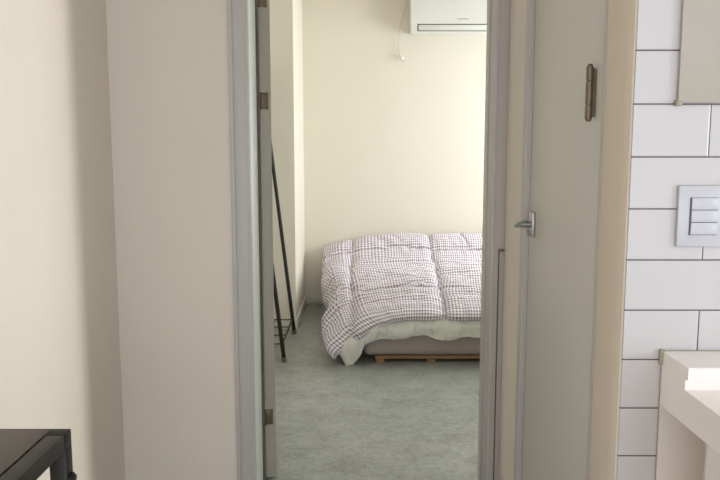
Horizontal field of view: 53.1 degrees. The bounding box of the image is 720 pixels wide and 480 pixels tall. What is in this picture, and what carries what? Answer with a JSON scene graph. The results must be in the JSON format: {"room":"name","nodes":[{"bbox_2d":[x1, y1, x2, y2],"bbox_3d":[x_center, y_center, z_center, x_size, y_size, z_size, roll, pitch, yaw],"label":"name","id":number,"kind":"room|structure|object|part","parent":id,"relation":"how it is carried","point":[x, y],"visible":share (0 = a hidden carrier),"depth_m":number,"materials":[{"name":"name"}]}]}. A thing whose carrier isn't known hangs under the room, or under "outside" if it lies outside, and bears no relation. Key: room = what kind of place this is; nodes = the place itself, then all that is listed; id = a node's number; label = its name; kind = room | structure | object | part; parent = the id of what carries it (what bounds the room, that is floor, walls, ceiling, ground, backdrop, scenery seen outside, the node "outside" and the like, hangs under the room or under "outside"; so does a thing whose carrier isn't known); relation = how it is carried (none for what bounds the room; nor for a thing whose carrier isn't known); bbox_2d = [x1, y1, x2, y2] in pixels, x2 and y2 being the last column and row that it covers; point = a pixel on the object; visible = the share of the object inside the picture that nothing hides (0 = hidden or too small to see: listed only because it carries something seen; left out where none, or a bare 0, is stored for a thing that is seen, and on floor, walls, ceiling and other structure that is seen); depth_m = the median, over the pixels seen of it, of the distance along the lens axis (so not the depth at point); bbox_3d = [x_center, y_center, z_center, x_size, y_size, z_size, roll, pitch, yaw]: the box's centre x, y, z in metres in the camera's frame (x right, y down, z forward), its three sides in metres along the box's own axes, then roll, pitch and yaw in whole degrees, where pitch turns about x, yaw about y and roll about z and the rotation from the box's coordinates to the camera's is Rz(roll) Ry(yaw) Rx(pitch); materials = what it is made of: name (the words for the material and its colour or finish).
{"room":"hallway","nodes":[
{"label":"hallway","id":0,"kind":"room"},
{"bbox_2d":[0,0,124,479],"bbox_3d":[-0.898,-0.007,0.057,0.120,2.500,5.115,0,7,0],"label":"wall","id":1,"kind":"structure","parent":0,"point":[60,361],"depth_m":2.02,"materials":[{"name":"paint"}]},
{"bbox_2d":[106,0,236,479],"bbox_3d":[-0.172,-0.307,2.514,1.331,2.500,0.165,0,7,0],"label":"wall","id":2,"kind":"structure","parent":0,"point":[168,69],"depth_m":2.46,"materials":[{"name":"paint"}]},
{"bbox_2d":[227,0,509,479],"bbox_3d":[0.029,-0.125,2.530,0.928,2.135,0.201,0,7,0],"label":"door frame","id":3,"kind":"structure","parent":2,"relation":"attached to","point":[242,15],"depth_m":2.48,"materials":[{"name":"grey wood"}]},
{"bbox_3d":[-0.402,-0.113,2.446,0.066,2.130,0.021,0,7,0],"label":"casing","id":4,"kind":"part","parent":3,"relation":"part of","materials":[{"name":"grey wood"}]},
{"bbox_2d":[257,0,275,476],"bbox_3d":[-0.415,-0.151,3.032,0.100,2.045,0.812,-2,7,-14],"label":"door","id":5,"kind":"structure","parent":3,"relation":"in","point":[263,6],"depth_m":2.66,"materials":[{"name":"grey wood"}]},
{"bbox_3d":[0.470,-0.113,2.447,0.045,2.130,0.019,0,7,0],"label":"casing","id":6,"kind":"part","parent":3,"relation":"part of","materials":[{"name":"grey wood"}]},
{"bbox_2d":[269,0,304,317],"bbox_3d":[-0.603,-0.661,5.410,0.295,2.500,0.860,0,7,0],"label":"wall","id":7,"kind":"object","parent":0,"point":[286,16],"visible":0.44,"depth_m":5.03,"materials":[{"name":"paint"}]},
{"bbox_2d":[265,304,479,479],"bbox_3d":[0.600,1.084,1.845,5.200,0.100,8.600,0,7,0],"label":"floor","id":8,"kind":"structure","parent":0,"point":[366,419],"depth_m":3.44,"materials":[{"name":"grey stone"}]},
{"bbox_2d":[0,429,76,479],"bbox_3d":[-0.667,0.764,0.952,0.306,0.752,0.805,0,7,0],"label":"side table","id":9,"kind":"object","parent":8,"relation":"on","point":[25,454],"visible":1,"depth_m":1.24,"materials":[{"name":"black metal"}]},
{"bbox_3d":[-0.539,0.732,1.339,0.030,0.722,0.030,0,7,0],"label":"leg","id":10,"kind":"part","parent":9,"relation":"part of","materials":[{"name":"black metal"}]},
{"bbox_2d":[271,139,296,361],"bbox_3d":[-0.585,-0.215,4.543,0.294,1.828,0.701,0,7,0],"label":"ladder shelf","id":11,"kind":"object","parent":8,"relation":"on","point":[292,322],"visible":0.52,"depth_m":4.85,"materials":[{"name":"black metal"}]},
{"bbox_3d":[-0.586,0.586,4.640,0.250,0.012,0.670,0,7,0],"label":"wire shelf","id":12,"kind":"part","parent":11,"relation":"part of","materials":[{"name":"black metal"}]},
{"bbox_2d":[375,355,479,361],"bbox_3d":[1.040,0.619,5.070,1.900,0.040,1.545,0,7,0],"label":"bed base","id":13,"kind":"object","parent":8,"relation":"on","point":[379,358],"visible":0.09,"depth_m":4.30,"materials":[{"name":"brown wood"}]},
{"bbox_2d":[363,335,479,354],"bbox_3d":[1.020,0.500,5.075,2.000,0.195,1.607,0,7,0],"label":"mattress","id":14,"kind":"object","parent":13,"relation":"on","point":[422,344],"visible":0.05,"depth_m":4.29,"materials":[{"name":"grey fabric"}]},
{"bbox_2d":[338,320,480,365],"bbox_3d":[0.942,0.504,4.869,2.196,0.348,1.356,0,7,0],"label":"duvet","id":15,"kind":"object","parent":14,"relation":"on","point":[445,330],"visible":0.02,"depth_m":4.22,"materials":[{"name":"fabric"}]},
{"bbox_2d":[321,232,481,358],"bbox_3d":[0.884,0.319,5.053,2.393,0.561,1.784,0,7,0],"label":"comforter","id":16,"kind":"object","parent":15,"relation":"on","point":[368,282],"visible":0.53,"depth_m":4.77,"materials":[{"name":"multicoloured fabric"}]},
{"bbox_2d":[655,349,719,479],"bbox_3d":[1.155,0.674,1.143,1.190,0.884,0.522,0,7,0],"label":"sink","id":17,"kind":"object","parent":8,"relation":"on","point":[688,425],"depth_m":1.30,"materials":[{"name":"ceramic"}]},
{"bbox_2d":[302,0,486,294],"bbox_3d":[0.825,-0.721,5.896,3.350,2.500,0.120,0,7,0],"label":"wall","id":18,"kind":"structure","parent":0,"point":[371,167],"depth_m":5.81,"materials":[{"name":"paint"}]},
{"bbox_2d":[274,295,322,328],"bbox_3d":[0.825,0.543,5.551,3.150,0.075,0.872,0,7,0],"label":"baseboard","id":19,"kind":"structure","parent":18,"relation":"attached to","point":[308,299],"depth_m":5.55,"materials":[{"name":"beige wood"}]},
{"bbox_2d":[398,1,406,60],"bbox_3d":[0.341,-1.660,5.686,0.074,0.506,0.045,-1,7,-9],"label":"hanging cord","id":20,"kind":"object","parent":18,"relation":"hanging from","point":[400,56],"visible":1,"depth_m":5.69,"materials":[{"name":"beige plastic"}]},
{"bbox_2d":[409,0,486,34],"bbox_3d":[0.818,-1.746,5.597,0.860,0.299,0.225,0,7,0],"label":"air conditioner","id":21,"kind":"object","parent":18,"relation":"attached to","point":[426,17],"visible":0.81,"depth_m":5.50,"materials":[{"name":"white plastic"}]},
{"bbox_2d":[499,0,526,479],"bbox_3d":[1.546,-0.239,1.956,2.107,2.500,1.288,0,7,0],"label":"wall","id":22,"kind":"structure","parent":0,"point":[517,39],"depth_m":2.34,"materials":[{"name":"paint"}]},
{"bbox_2d":[513,0,605,479],"bbox_3d":[0.485,-0.004,1.793,0.100,2.057,0.629,0,7,0],"label":"door","id":23,"kind":"structure","parent":22,"relation":"in","point":[569,34],"depth_m":1.77,"materials":[{"name":"beige wood"}]},
{"bbox_3d":[0.462,-0.048,2.002,0.054,0.038,0.123,0,7,0],"label":"handle","id":24,"kind":"part","parent":23,"relation":"part of","materials":[{"name":"metal"}]},
{"bbox_3d":[0.491,-0.045,2.055,0.010,0.072,0.044,0,7,0],"label":"handle plate","id":25,"kind":"part","parent":23,"relation":"part of","materials":[{"name":"metal"}]},
{"bbox_2d":[514,0,637,479],"bbox_3d":[0.536,-0.028,1.755,0.113,2.130,0.850,0,7,0],"label":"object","id":26,"kind":"structure","parent":22,"relation":"attached to","point":[620,15],"depth_m":1.41,"materials":[{"name":"beige wood"}]},
{"bbox_3d":[0.491,-0.074,2.133,0.023,2.130,0.037,0,7,0],"label":"casing","id":27,"kind":"part","parent":26,"relation":"part of","materials":[{"name":"grey wood"}]},
{"bbox_3d":[0.492,0.015,1.402,0.021,2.130,0.140,0,7,0],"label":"casing","id":28,"kind":"part","parent":26,"relation":"part of","materials":[{"name":"beige wood"}]},
{"bbox_2d":[616,0,719,479],"bbox_3d":[1.746,-0.160,1.311,2.507,2.500,0.012,0,7,0],"label":"tiled wall","id":29,"kind":"structure","parent":0,"point":[672,293],"depth_m":1.33,"materials":[{"name":"white tile"}]},
{"bbox_2d":[674,0,719,105],"bbox_3d":[0.809,-0.671,1.236,0.490,0.868,0.013,0,7,0],"label":"mirror","id":30,"kind":"object","parent":29,"relation":"attached to","point":[699,59],"visible":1,"depth_m":1.27,"materials":[{"name":"beige mirror"}]},
{"bbox_2d":[675,185,719,246],"bbox_3d":[0.625,-0.043,1.313,0.094,0.113,0.012,0,7,0],"label":"light switch","id":31,"kind":"object","parent":29,"relation":"attached to","point":[698,206],"visible":1,"depth_m":1.31,"materials":[{"name":"plastic"}]}
]}

